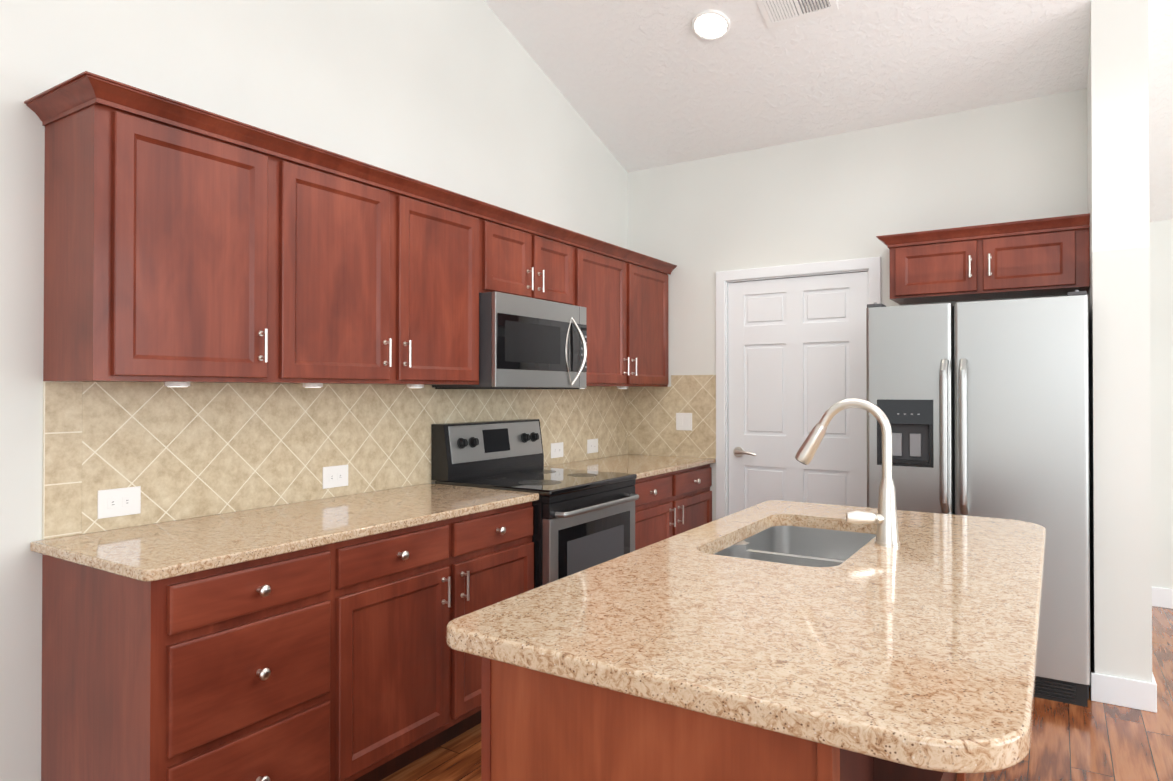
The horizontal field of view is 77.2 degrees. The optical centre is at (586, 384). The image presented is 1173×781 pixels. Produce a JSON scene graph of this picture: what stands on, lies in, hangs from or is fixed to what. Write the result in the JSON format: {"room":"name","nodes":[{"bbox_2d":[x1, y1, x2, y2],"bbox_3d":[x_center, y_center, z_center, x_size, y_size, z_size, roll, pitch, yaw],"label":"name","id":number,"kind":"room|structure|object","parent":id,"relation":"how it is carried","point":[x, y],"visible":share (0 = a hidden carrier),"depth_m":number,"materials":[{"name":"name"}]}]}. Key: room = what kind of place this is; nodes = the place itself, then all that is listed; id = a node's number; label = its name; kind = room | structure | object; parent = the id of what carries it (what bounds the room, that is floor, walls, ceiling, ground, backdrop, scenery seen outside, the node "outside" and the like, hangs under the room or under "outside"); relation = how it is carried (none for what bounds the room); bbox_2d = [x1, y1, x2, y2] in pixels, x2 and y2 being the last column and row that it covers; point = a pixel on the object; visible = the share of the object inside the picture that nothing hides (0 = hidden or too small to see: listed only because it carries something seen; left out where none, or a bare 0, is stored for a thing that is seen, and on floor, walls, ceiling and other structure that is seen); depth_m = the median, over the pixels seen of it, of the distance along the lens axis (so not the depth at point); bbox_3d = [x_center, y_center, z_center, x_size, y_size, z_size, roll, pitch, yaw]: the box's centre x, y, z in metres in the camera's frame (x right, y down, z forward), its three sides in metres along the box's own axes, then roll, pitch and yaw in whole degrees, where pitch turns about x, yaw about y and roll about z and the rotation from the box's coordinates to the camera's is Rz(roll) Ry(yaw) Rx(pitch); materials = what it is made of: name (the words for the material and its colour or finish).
{"room":"kitchen","nodes":[
{"label":"kitchen","id":0,"kind":"room"},
{"bbox_2d":[0,0,627,780],"bbox_3d":[-1.913,-0.780,1.778,0.120,4.276,8.209,0,-1,33],"label":"wall","id":1,"kind":"structure","parent":0,"point":[464,98],"depth_m":2.79,"materials":[{"name":"paint"}]},
{"bbox_2d":[36,75,283,382],"bbox_3d":[-1.313,-0.413,2.298,0.324,0.806,0.538,0,-1,33],"label":"upper cabinet","id":2,"kind":"object","parent":1,"relation":"attached to","point":[183,242],"depth_m":2.14,"materials":[{"name":"brown wood"}]},
{"bbox_2d":[164,382,190,386],"bbox_3d":[-1.290,-0.001,2.317,0.072,0.016,0.072,0,-1,33],"label":"under-cabinet light","id":3,"kind":"object","parent":2,"relation":"attached to","point":[177,384],"visible":0.98,"depth_m":2.29,"materials":[{"name":"white plastic"}]},
{"bbox_2d":[42,375,715,539],"bbox_3d":[-0.378,0.193,3.447,0.654,0.538,3.488,0,-1,33],"label":"backsplash","id":4,"kind":"structure","parent":1,"relation":"attached to","point":[193,450],"depth_m":2.80,"materials":[{"name":"tile"}]},
{"bbox_2d":[97,486,140,518],"bbox_3d":[-1.473,0.370,2.319,0.007,0.088,0.126,0,-1,33],"label":"electrical outlet","id":5,"kind":"object","parent":4,"relation":"attached to","point":[119,502],"visible":1,"depth_m":2.32,"materials":[{"name":"white plastic"}]},
{"bbox_2d":[323,465,347,488],"bbox_3d":[-1.028,0.376,3.014,0.007,0.088,0.126,0,-1,33],"label":"electrical outlet","id":6,"kind":"object","parent":4,"relation":"attached to","point":[335,476],"visible":1,"depth_m":3.01,"materials":[{"name":"white plastic"}]},
{"bbox_2d":[551,442,562,457],"bbox_3d":[-0.173,0.386,4.348,0.007,0.088,0.126,0,-1,33],"label":"electrical outlet","id":7,"kind":"object","parent":4,"relation":"attached to","point":[556,450],"visible":1,"depth_m":4.34,"materials":[{"name":"white plastic"}]},
{"bbox_2d":[587,439,597,453],"bbox_3d":[0.040,0.389,4.681,0.007,0.088,0.126,0,-1,33],"label":"electrical outlet","id":8,"kind":"object","parent":4,"relation":"attached to","point":[592,445],"visible":1,"depth_m":4.67,"materials":[{"name":"white plastic"}]},
{"bbox_2d":[676,413,691,430],"bbox_3d":[0.643,0.242,4.850,0.116,0.116,0.006,0,-1,33],"label":"light switch","id":9,"kind":"object","parent":4,"relation":"attached to","point":[683,421],"visible":1,"depth_m":4.85,"materials":[{"name":"white plastic"}]},
{"bbox_2d":[284,136,487,384],"bbox_3d":[-0.887,-0.408,2.963,0.324,0.806,1.041,0,-1,33],"label":"upper cabinet","id":10,"kind":"object","parent":1,"relation":"attached to","point":[386,272],"depth_m":2.81,"materials":[{"name":"brown wood"}]},
{"bbox_2d":[303,383,322,387],"bbox_3d":[-1.020,0.002,2.738,0.072,0.016,0.072,0,-1,33],"label":"under-cabinet light","id":11,"kind":"object","parent":10,"relation":"attached to","point":[312,385],"visible":1,"depth_m":2.71,"materials":[{"name":"white plastic"}]},
{"bbox_2d":[407,384,423,387],"bbox_3d":[-0.739,0.006,3.176,0.072,0.016,0.072,0,-1,33],"label":"under-cabinet light","id":12,"kind":"object","parent":10,"relation":"attached to","point":[415,385],"visible":1,"depth_m":3.15,"materials":[{"name":"white plastic"}]},
{"bbox_2d":[488,204,579,305],"bbox_3d":[-0.400,-0.611,3.724,0.324,0.388,0.762,0,-1,33],"label":"upper cabinet","id":13,"kind":"object","parent":1,"relation":"attached to","point":[532,258],"depth_m":3.62,"materials":[{"name":"brown wood"}]},
{"bbox_2d":[432,291,586,388],"bbox_3d":[-0.344,-0.197,3.684,0.456,0.436,0.753,0,-1,33],"label":"microwave","id":14,"kind":"object","parent":13,"relation":"attached to","point":[528,343],"visible":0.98,"depth_m":3.48,"materials":[{"name":"grey metal"}]},
{"bbox_2d":[580,235,671,386],"bbox_3d":[0.115,-0.396,4.526,0.324,0.806,1.147,0,-1,33],"label":"upper cabinet","id":15,"kind":"object","parent":1,"relation":"attached to","point":[624,293],"depth_m":4.39,"materials":[{"name":"brown wood"}]},
{"bbox_2d":[617,386,627,388],"bbox_3d":[0.232,0.018,4.691,0.072,0.016,0.072,0,-1,33],"label":"under-cabinet light","id":16,"kind":"object","parent":15,"relation":"attached to","point":[622,387],"visible":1,"depth_m":4.66,"materials":[{"name":"white plastic"}]},
{"bbox_2d":[380,606,1172,780],"bbox_3d":[1.396,1.397,0.437,7.120,0.100,9.550,0,-1,33],"label":"floor","id":17,"kind":"structure","parent":0,"point":[1095,741],"depth_m":2.78,"materials":[{"name":"brown wood"}]},
{"bbox_2d":[41,541,344,780],"bbox_3d":[-1.183,0.923,2.205,0.628,0.876,0.540,0,-1,33],"label":"base cabinet","id":18,"kind":"object","parent":17,"relation":"on","point":[230,672],"depth_m":2.01,"materials":[{"name":"brown wood"}]},
{"bbox_2d":[341,502,533,780],"bbox_3d":[-0.759,0.928,2.867,0.628,0.876,1.032,0,-1,33],"label":"base cabinet","id":19,"kind":"object","parent":17,"relation":"on","point":[341,661],"depth_m":2.57,"materials":[{"name":"brown wood"}]},
{"bbox_2d":[431,419,638,587],"bbox_3d":[-0.217,0.779,3.591,0.742,1.186,0.761,0,-1,33],"label":"range","id":20,"kind":"object","parent":17,"relation":"on","point":[583,519],"visible":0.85,"depth_m":3.47,"materials":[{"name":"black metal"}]},
{"bbox_2d":[635,464,711,549],"bbox_3d":[0.244,0.941,4.431,0.628,0.876,1.148,0,-1,33],"label":"base cabinet","id":21,"kind":"object","parent":17,"relation":"on","point":[670,504],"depth_m":4.23,"materials":[{"name":"brown wood"}]},
{"bbox_2d":[30,454,715,581],"bbox_3d":[-0.389,0.478,3.433,0.647,0.030,3.518,0,-1,33],"label":"countertop","id":22,"kind":"structure","parent":21,"relation":"on","point":[157,551],"depth_m":2.36,"materials":[{"name":"stone"}]},
{"bbox_2d":[481,662,941,780],"bbox_3d":[0.598,0.921,1.873,0.900,0.875,1.724,0,-1,33],"label":"kitchen island","id":23,"kind":"object","parent":17,"relation":"on","point":[533,728],"depth_m":1.23,"materials":[{"name":"wood"}]},
{"bbox_2d":[446,500,1045,780],"bbox_3d":[0.613,0.463,1.872,0.930,0.040,1.850,0,-1,33],"label":"island countertop","id":24,"kind":"structure","parent":23,"relation":"on","point":[919,656],"depth_m":1.29,"materials":[{"name":"beige stone"}]},
{"bbox_2d":[702,518,873,569],"bbox_3d":[0.628,0.589,2.164,0.450,0.233,0.800,0,-1,33],"label":"sink","id":25,"kind":"object","parent":24,"relation":"in","point":[780,540],"depth_m":2.46,"materials":[{"name":"silver metal"}]},
{"bbox_2d":[795,398,901,545],"bbox_3d":[0.728,0.241,2.086,0.290,0.406,0.125,0,-1,33],"label":"faucet","id":26,"kind":"object","parent":24,"relation":"on","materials":[{"name":"silver metal"}]},
{"bbox_2d":[866,290,1089,706],"bbox_3d":[1.899,0.484,3.588,0.902,1.776,0.714,0,-1,33],"label":"refrigerator","id":27,"kind":"object","parent":17,"relation":"on","point":[983,406],"visible":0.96,"depth_m":3.28,"materials":[{"name":"silver metal"}]},
{"bbox_2d":[484,0,1172,221],"bbox_3d":[1.396,-2.012,0.464,7.120,1.993,9.550,0,-1,33],"label":"ceiling","id":28,"kind":"structure","parent":0,"point":[643,84],"depth_m":3.88,"materials":[{"name":"white paint"}]},
{"bbox_2d":[692,10,729,39],"bbox_3d":[0.629,-1.818,3.713,0.196,0.076,0.186,0,-1,33],"label":"ceiling light","id":29,"kind":"object","parent":28,"relation":"attached to","point":[710,24],"visible":1,"depth_m":3.71,"materials":[{"name":"white plastic"}]},
{"bbox_2d":[756,0,838,28],"bbox_3d":[0.991,-1.821,3.481,0.340,0.084,0.230,0,-1,33],"label":"ceiling vent","id":30,"kind":"object","parent":28,"relation":"in","point":[775,13],"visible":1,"depth_m":3.53,"materials":[{"name":"white plastic"}]},
{"bbox_2d":[628,88,1087,520],"bbox_3d":[1.436,-0.061,4.442,2.637,2.880,0.140,0,-1,33],"label":"wall","id":31,"kind":"structure","parent":0,"point":[699,223],"depth_m":4.31,"materials":[{"name":"paint"}]},
{"bbox_2d":[728,271,867,514],"bbox_3d":[1.262,0.357,4.467,0.855,2.027,0.094,0,-1,33],"label":"pantry door","id":32,"kind":"structure","parent":31,"relation":"in","point":[796,358],"depth_m":4.48,"materials":[{"name":"white wood"}]},
{"bbox_2d":[716,257,880,519],"bbox_3d":[1.288,0.324,4.507,1.005,2.110,0.126,0,-1,33],"label":"door frame","id":33,"kind":"structure","parent":31,"relation":"attached to","point":[871,266],"depth_m":4.70,"materials":[{"name":"white wood"}]},
{"bbox_2d":[876,213,1089,304],"bbox_3d":[2.014,-0.620,3.769,0.927,0.326,0.373,0,-1,33],"label":"upper cabinet","id":34,"kind":"object","parent":31,"relation":"attached to","point":[1036,257],"visible":1,"depth_m":3.63,"materials":[{"name":"brown wood"}]},
{"bbox_2d":[1087,0,1151,682],"bbox_3d":[2.816,-0.175,3.969,0.199,3.100,1.950,0,-1,33],"label":"wall","id":35,"kind":"structure","parent":0,"point":[1119,372],"depth_m":3.15,"materials":[{"name":"paint"}]},
{"bbox_2d":[1140,672,1156,712],"bbox_3d":[2.878,1.314,3.856,0.014,0.120,1.874,0,-1,33],"label":"baseboard","id":36,"kind":"structure","parent":35,"relation":"attached to","point":[1149,689],"depth_m":3.08,"materials":[{"name":"white wood"}]},
{"bbox_2d":[1149,220,1172,588],"bbox_3d":[3.991,0.151,4.384,7.000,2.454,0.120,0,-1,33],"label":"wall","id":37,"kind":"structure","parent":0,"point":[1161,310],"depth_m":4.58,"materials":[{"name":"paint"}]},
{"bbox_2d":[1152,587,1172,608],"bbox_3d":[5.148,1.312,3.553,4.164,0.120,0.014,0,-1,33],"label":"baseboard","id":38,"kind":"structure","parent":37,"relation":"attached to","point":[1161,597],"depth_m":4.56,"materials":[{"name":"white wood"}]}
]}

